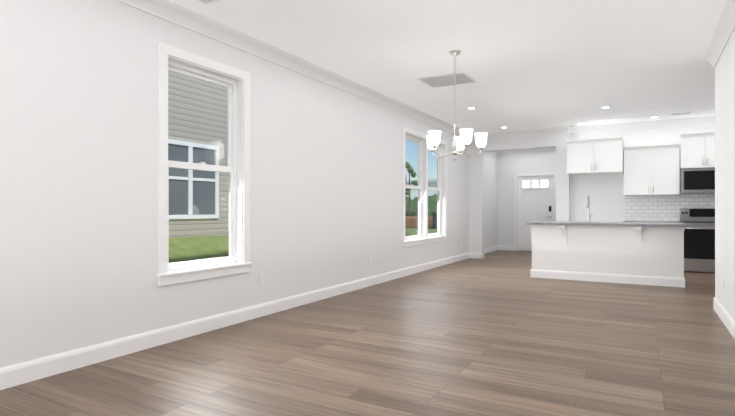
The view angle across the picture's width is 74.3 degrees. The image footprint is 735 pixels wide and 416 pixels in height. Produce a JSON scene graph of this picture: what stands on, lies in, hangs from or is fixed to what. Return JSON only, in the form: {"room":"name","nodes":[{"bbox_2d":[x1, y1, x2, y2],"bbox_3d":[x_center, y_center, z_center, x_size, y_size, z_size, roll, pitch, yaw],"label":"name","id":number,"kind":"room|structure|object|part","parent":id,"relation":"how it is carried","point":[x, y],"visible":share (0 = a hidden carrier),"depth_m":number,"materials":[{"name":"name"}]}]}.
{"room":"empty living room","nodes":[
{"label":"empty living room","id":0,"kind":"room"},
{"bbox_2d":[0,0,497,367],"bbox_3d":[-0.266,-0.287,6.882,0.150,2.900,15.900,0,0,30],"label":"wall","id":1,"kind":"structure","parent":0,"point":[78,174],"depth_m":3.92,"materials":[{"name":"white paint"}]},
{"bbox_2d":[158,42,249,285],"bbox_3d":[-1.545,-0.370,4.590,0.145,2.061,1.086,0,0,30],"label":"window","id":2,"kind":"structure","parent":1,"relation":"in","point":[165,50],"depth_m":4.58,"materials":[{"name":"white paint"}]},
{"bbox_3d":[-1.593,-0.369,4.617,0.034,1.727,0.750,0,0,30],"label":"glass","id":3,"kind":"part","parent":2,"relation":"part of","materials":[{"name":"clear glass"}]},
{"bbox_2d":[168,60,236,271],"bbox_3d":[-1.593,-0.370,4.617,0.070,1.861,0.886,0,0,30],"label":"window unit","id":4,"kind":"structure","parent":2,"relation":"attached to","point":[230,168],"depth_m":4.91,"materials":[{"name":"white plastic"}]},
{"bbox_2d":[157,262,251,277],"bbox_3d":[-1.509,0.572,4.567,0.094,0.024,1.106,0,0,30],"label":"window sill","id":5,"kind":"structure","parent":1,"relation":"attached to","point":[180,272],"depth_m":4.49,"materials":[{"name":"white paint"}]},
{"bbox_2d":[0,252,469,389],"bbox_3d":[-0.824,1.092,5.729,0.016,0.135,13.050,0,0,30],"label":"baseboard","id":6,"kind":"structure","parent":1,"relation":"attached to","point":[26,372],"depth_m":4.20,"materials":[{"name":"white paint"}]},
{"bbox_2d":[259,273,263,284],"bbox_3d":[-1.131,0.759,5.197,0.008,0.114,0.070,0,0,30],"label":"electrical outlet","id":7,"kind":"object","parent":1,"relation":"attached to","point":[261,278],"visible":1,"depth_m":5.19,"materials":[{"name":"white plastic"}]},
{"bbox_2d":[116,0,459,135],"bbox_3d":[-0.787,-1.673,5.715,0.100,0.135,13.050,0,0,30],"label":"crown molding","id":8,"kind":"structure","parent":1,"relation":"attached to","point":[178,14],"depth_m":5.18,"materials":[{"name":"white paint"}]},
{"bbox_2d":[402,126,446,246],"bbox_3d":[1.059,-0.359,9.189,0.163,2.061,2.116,0,0,30],"label":"window","id":9,"kind":"structure","parent":1,"relation":"in","point":[416,133],"depth_m":9.15,"materials":[{"name":"white paint"}]},
{"bbox_3d":[0.775,-0.359,8.783,0.034,1.727,0.794,0,0,30],"label":"glass","id":10,"kind":"part","parent":9,"relation":"part of","materials":[{"name":"clear glass"}]},
{"bbox_2d":[405,135,421,239],"bbox_3d":[0.775,-0.360,8.783,0.070,1.861,0.930,0,0,30],"label":"window unit","id":11,"kind":"structure","parent":9,"relation":"attached to","point":[419,142],"depth_m":9.12,"materials":[{"name":"white plastic"}]},
{"bbox_3d":[1.119,-0.359,9.155,0.012,1.885,0.080,0,0,30],"label":"mullion casing","id":12,"kind":"part","parent":9,"relation":"part of","materials":[{"name":"white paint"}]},
{"bbox_3d":[1.262,-0.357,9.640,0.034,1.727,0.794,0,0,30],"label":"glass","id":13,"kind":"part","parent":9,"relation":"part of","materials":[{"name":"clear glass"}]},
{"bbox_2d":[428,145,440,236],"bbox_3d":[1.262,-0.358,9.640,0.070,1.861,0.930,0,0,30],"label":"window unit","id":14,"kind":"structure","parent":9,"relation":"attached to","point":[438,190],"depth_m":9.99,"materials":[{"name":"white plastic"}]},
{"bbox_2d":[402,236,447,242],"bbox_3d":[1.103,0.583,9.162,0.094,0.024,2.136,0,0,30],"label":"window sill","id":15,"kind":"structure","parent":1,"relation":"attached to","point":[414,240],"depth_m":9.02,"materials":[{"name":"white paint"}]},
{"bbox_2d":[484,245,497,253],"bbox_3d":[3.066,1.109,12.571,0.016,0.135,2.410,0,0,30],"label":"baseboard","id":16,"kind":"structure","parent":1,"relation":"attached to","point":[490,249],"depth_m":12.94,"materials":[{"name":"white paint"}]},
{"bbox_2d":[472,126,573,139],"bbox_3d":[3.360,-1.661,10.805,2.280,0.135,0.100,0,0,30],"label":"crown molding","id":17,"kind":"structure","parent":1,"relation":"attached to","point":[532,132],"depth_m":10.69,"materials":[{"name":"white paint"}]},
{"bbox_2d":[0,250,734,415],"bbox_3d":[2.668,1.209,5.210,6.900,0.100,15.900,0,0,30],"label":"floor","id":18,"kind":"structure","parent":0,"point":[499,333],"depth_m":3.70,"materials":[{"name":"brown wood"}]},
{"bbox_2d":[526,223,684,287],"bbox_3d":[3.824,0.718,7.862,2.182,0.895,0.990,0,0,30],"label":"kitchen island","id":19,"kind":"object","parent":18,"relation":"on","point":[645,253],"depth_m":7.58,"materials":[{"name":"white paint"}]},
{"bbox_2d":[538,221,687,226],"bbox_3d":[3.821,0.252,7.859,2.220,0.033,1.060,0,0,30],"label":"island countertop","id":20,"kind":"structure","parent":19,"relation":"on","point":[555,224],"depth_m":7.34,"materials":[{"name":"grey stone"}]},
{"bbox_2d":[566,221,614,222],"bbox_3d":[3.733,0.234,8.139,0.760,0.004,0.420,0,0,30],"label":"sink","id":21,"kind":"object","parent":20,"relation":"in","point":[566,221],"depth_m":8.34,"materials":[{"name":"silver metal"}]},
{"bbox_2d":[586,195,594,221],"bbox_3d":[3.792,0.003,8.256,0.122,0.466,0.275,0,0,30],"label":"faucet","id":22,"kind":"object","parent":20,"relation":"on","point":[588,200],"depth_m":8.35,"materials":[{"name":"silver metal"}]},
{"bbox_2d":[623,221,680,222],"bbox_3d":[5.508,0.713,9.429,0.940,0.912,0.657,0,0,30],"label":"countertop","id":23,"kind":"structure","parent":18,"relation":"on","point":[655,221],"depth_m":9.21,"materials":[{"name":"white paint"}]},
{"bbox_2d":[679,208,714,272],"bbox_3d":[6.218,0.575,8.937,0.760,1.155,0.756,0,0,30],"label":"range","id":24,"kind":"object","parent":18,"relation":"on","point":[699,243],"visible":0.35,"depth_m":8.76,"materials":[{"name":"silver metal"}]},
{"bbox_2d":[680,221,714,222],"bbox_3d":[6.239,0.256,8.975,0.750,0.013,0.670,0,0,30],"label":"cooktop","id":25,"kind":"object","parent":24,"relation":"in","point":[680,221],"depth_m":8.97,"materials":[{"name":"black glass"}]},
{"bbox_3d":[6.071,1.032,8.677,0.752,0.210,0.029,0,0,30],"label":"drawer","id":26,"kind":"part","parent":24,"relation":"part of","materials":[{"name":"silver metal"}]},
{"bbox_3d":[6.368,0.093,9.202,0.440,0.150,0.008,0,0,30],"label":"backguard panel","id":27,"kind":"part","parent":24,"relation":"part of","materials":[{"name":"black glass"}]},
{"bbox_2d":[170,0,726,133],"bbox_3d":[2.668,-1.801,5.218,6.900,0.120,15.900,0,0,30],"label":"ceiling","id":28,"kind":"structure","parent":0,"point":[530,64],"depth_m":5.37,"materials":[{"name":"white paint"}]},
{"bbox_2d":[196,0,220,4],"bbox_3d":[-1.276,-1.738,3.986,0.340,0.012,0.170,0,0,30],"label":"ceiling vent","id":29,"kind":"object","parent":28,"relation":"in","point":[205,2],"visible":0.92,"depth_m":4.07,"materials":[{"name":"white paint"}]},
{"bbox_2d":[417,72,476,87],"bbox_3d":[1.084,-1.732,6.590,0.660,0.012,0.560,0,0,30],"label":"ceiling vent","id":30,"kind":"object","parent":28,"relation":"in","point":[444,80],"visible":0.98,"depth_m":6.58,"materials":[{"name":"white metal"}]},
{"bbox_2d":[426,50,487,160],"bbox_3d":[0.970,-1.133,5.429,0.694,1.213,0.691,0,0,30],"label":"chandelier","id":31,"kind":"object","parent":28,"relation":"hanging from","point":[462,141],"visible":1,"depth_m":5.35,"materials":[{"name":"white glass"}]},
{"bbox_3d":[0.972,-1.331,5.410,0.021,0.698,0.021,0,0,30],"label":"chain","id":32,"kind":"part","parent":31,"relation":"part of","materials":[{"name":"silver metal"}]},
{"bbox_2d":[670,112,690,115],"bbox_3d":[5.745,-1.726,8.909,0.320,0.012,0.150,0,0,30],"label":"ceiling vent","id":33,"kind":"object","parent":28,"relation":"in","point":[680,113],"visible":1,"depth_m":8.88,"materials":[{"name":"white paint"}]},
{"bbox_2d":[469,151,483,252],"bbox_3d":[2.559,-0.077,11.395,0.300,2.500,0.140,0,0,30],"label":"wall","id":34,"kind":"structure","parent":0,"point":[476,204],"depth_m":11.34,"materials":[{"name":"white paint"}]},
{"bbox_2d":[470,252,482,258],"bbox_3d":[2.527,1.105,11.321,0.316,0.135,0.016,0,0,30],"label":"baseboard","id":35,"kind":"structure","parent":34,"relation":"attached to","point":[475,255],"depth_m":11.32,"materials":[{"name":"white paint"}]},
{"bbox_2d":[469,133,569,151],"bbox_3d":[3.416,-1.527,11.004,2.180,0.399,0.300,0,0,30],"label":"header beam","id":36,"kind":"structure","parent":0,"point":[526,142],"depth_m":10.82,"materials":[{"name":"white paint"}]},
{"bbox_2d":[496,148,555,151],"bbox_3d":[4.046,-1.650,12.112,2.180,0.149,2.250,0,0,30],"label":"ceiling","id":37,"kind":"structure","parent":0,"point":[523,150],"depth_m":13.27,"materials":[{"name":"white paint"}]},
{"bbox_2d":[498,149,555,245],"bbox_3d":[4.526,-0.198,13.216,1.920,2.750,0.150,0,0,30],"label":"wall","id":38,"kind":"structure","parent":0,"point":[511,164],"depth_m":13.44,"materials":[{"name":"white paint"}]},
{"bbox_2d":[498,245,514,250],"bbox_3d":[3.855,1.111,13.499,0.470,0.135,0.016,0,0,30],"label":"baseboard","id":39,"kind":"structure","parent":38,"relation":"attached to","point":[505,247],"depth_m":13.49,"materials":[{"name":"white paint"}]},
{"bbox_2d":[515,172,555,250],"bbox_3d":[4.524,0.117,13.120,1.070,2.120,0.018,0,0,30],"label":"door frame","id":40,"kind":"structure","parent":38,"relation":"attached to","point":[554,202],"depth_m":13.22,"materials":[{"name":"white paint"}]},
{"bbox_2d":[518,176,552,250],"bbox_3d":[4.556,0.152,13.178,0.908,2.027,0.045,0,0,30],"label":"front door","id":41,"kind":"structure","parent":38,"relation":"in","point":[534,205],"depth_m":13.22,"materials":[{"name":"white paint"}]},
{"bbox_2d":[520,188,550,188],"bbox_3d":[4.538,-0.527,13.147,0.808,0.030,0.030,0,0,30],"label":"shelf","id":42,"kind":"object","parent":41,"relation":"attached to","point":[535,188],"visible":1,"depth_m":13.13,"materials":[{"name":"white paint"}]},
{"bbox_2d":[523,180,550,217],"bbox_3d":[4.572,-0.242,13.123,0.750,1.019,0.078,0,0,30],"label":"window","id":43,"kind":"structure","parent":41,"relation":"attached to","point":[544,183],"depth_m":13.17,"materials":[{"name":"white glass"}]},
{"bbox_3d":[4.554,-0.657,13.175,0.668,0.190,0.006,0,0,30],"label":"glass","id":44,"kind":"part","parent":43,"relation":"part of","materials":[{"name":"white glass"}]},
{"bbox_2d":[556,146,569,220],"bbox_3d":[4.250,-0.079,10.526,0.260,2.500,0.300,0,0,30],"label":"wall","id":45,"kind":"structure","parent":0,"point":[562,195],"depth_m":10.40,"materials":[{"name":"white paint"}]},
{"bbox_2d":[570,124,714,221],"bbox_3d":[6.322,-0.281,9.435,4.420,2.900,0.150,0,0,30],"label":"wall","id":46,"kind":"structure","parent":0,"point":[605,192],"depth_m":10.09,"materials":[{"name":"white paint"}]},
{"bbox_2d":[566,137,623,174],"bbox_3d":[4.648,-1.039,9.916,1.013,0.673,0.667,0,0,30],"label":"upper cabinet","id":47,"kind":"object","parent":46,"relation":"attached to","point":[597,156],"visible":1,"depth_m":9.66,"materials":[{"name":"white paint"}]},
{"bbox_3d":[4.648,-1.338,9.917,1.013,0.075,0.667,0,0,30],"label":"cornice","id":48,"kind":"part","parent":47,"relation":"part of","materials":[{"name":"white paint"}]},
{"bbox_2d":[571,116,714,133],"bbox_3d":[6.260,-1.664,9.330,4.420,0.135,0.100,0,0,30],"label":"crown molding","id":49,"kind":"structure","parent":46,"relation":"attached to","point":[651,124],"depth_m":9.71,"materials":[{"name":"white paint"}]},
{"bbox_2d":[623,144,679,195],"bbox_3d":[5.573,-0.733,9.545,0.940,0.956,0.397,0,0,30],"label":"upper cabinet","id":50,"kind":"object","parent":46,"relation":"attached to","point":[651,169],"visible":1,"depth_m":9.40,"materials":[{"name":"white paint"}]},
{"bbox_3d":[5.573,-1.174,9.546,0.940,0.075,0.397,0,0,30],"label":"cornice","id":51,"kind":"part","parent":50,"relation":"part of","materials":[{"name":"white paint"}]},
{"bbox_2d":[624,193,714,220],"bbox_3d":[6.600,-0.247,9.186,3.090,1.030,0.008,0,0,30],"label":"backsplash","id":52,"kind":"structure","parent":46,"relation":"attached to","point":[651,207],"depth_m":9.62,"materials":[{"name":"white tile"}]},
{"bbox_2d":[679,131,714,168],"bbox_3d":[6.308,-1.069,9.099,0.760,0.650,0.447,0,0,30],"label":"upper cabinet","id":53,"kind":"object","parent":46,"relation":"attached to","point":[697,149],"visible":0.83,"depth_m":9.00,"materials":[{"name":"white paint"}]},
{"bbox_3d":[6.308,-1.357,9.100,0.760,0.075,0.447,0,0,30],"label":"cornice","id":54,"kind":"part","parent":53,"relation":"part of","materials":[{"name":"white paint"}]},
{"bbox_2d":[680,168,714,192],"bbox_3d":[6.306,-0.513,9.094,0.754,0.450,0.456,0,0,30],"label":"over-the-range microwave","id":55,"kind":"object","parent":53,"relation":"attached to","point":[697,180],"visible":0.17,"depth_m":8.99,"materials":[{"name":"silver metal"}]},
{"bbox_2d":[715,29,734,320],"bbox_3d":[1.871,-0.299,1.728,0.120,2.900,8.750,0,0,30],"label":"wall","id":56,"kind":"structure","parent":0,"point":[725,166],"depth_m":4.85,"materials":[{"name":"white paint"}]},
{"bbox_2d":[704,0,734,67],"bbox_3d":[1.775,-1.682,1.785,0.100,0.135,8.750,0,0,30],"label":"crown molding","id":57,"kind":"structure","parent":56,"relation":"attached to","point":[724,30],"depth_m":4.66,"materials":[{"name":"white paint"}]},
{"bbox_2d":[713,298,734,338],"bbox_3d":[1.816,1.083,1.765,0.016,0.135,8.766,0,0,30],"label":"baseboard","id":58,"kind":"structure","parent":56,"relation":"attached to","point":[727,320],"depth_m":4.81,"materials":[{"name":"white paint"}]},
{"label":"outside","id":59,"kind":"structure","parent":0,"visible":0},
{"bbox_2d":[168,71,436,271],"bbox_3d":[-76.542,-3.304,238.784,438.022,11.777,460.000,0,0,30],"label":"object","id":60,"kind":"structure","parent":59,"point":[188,132],"depth_m":8.43,"materials":[{"name":"glass"}]}
]}

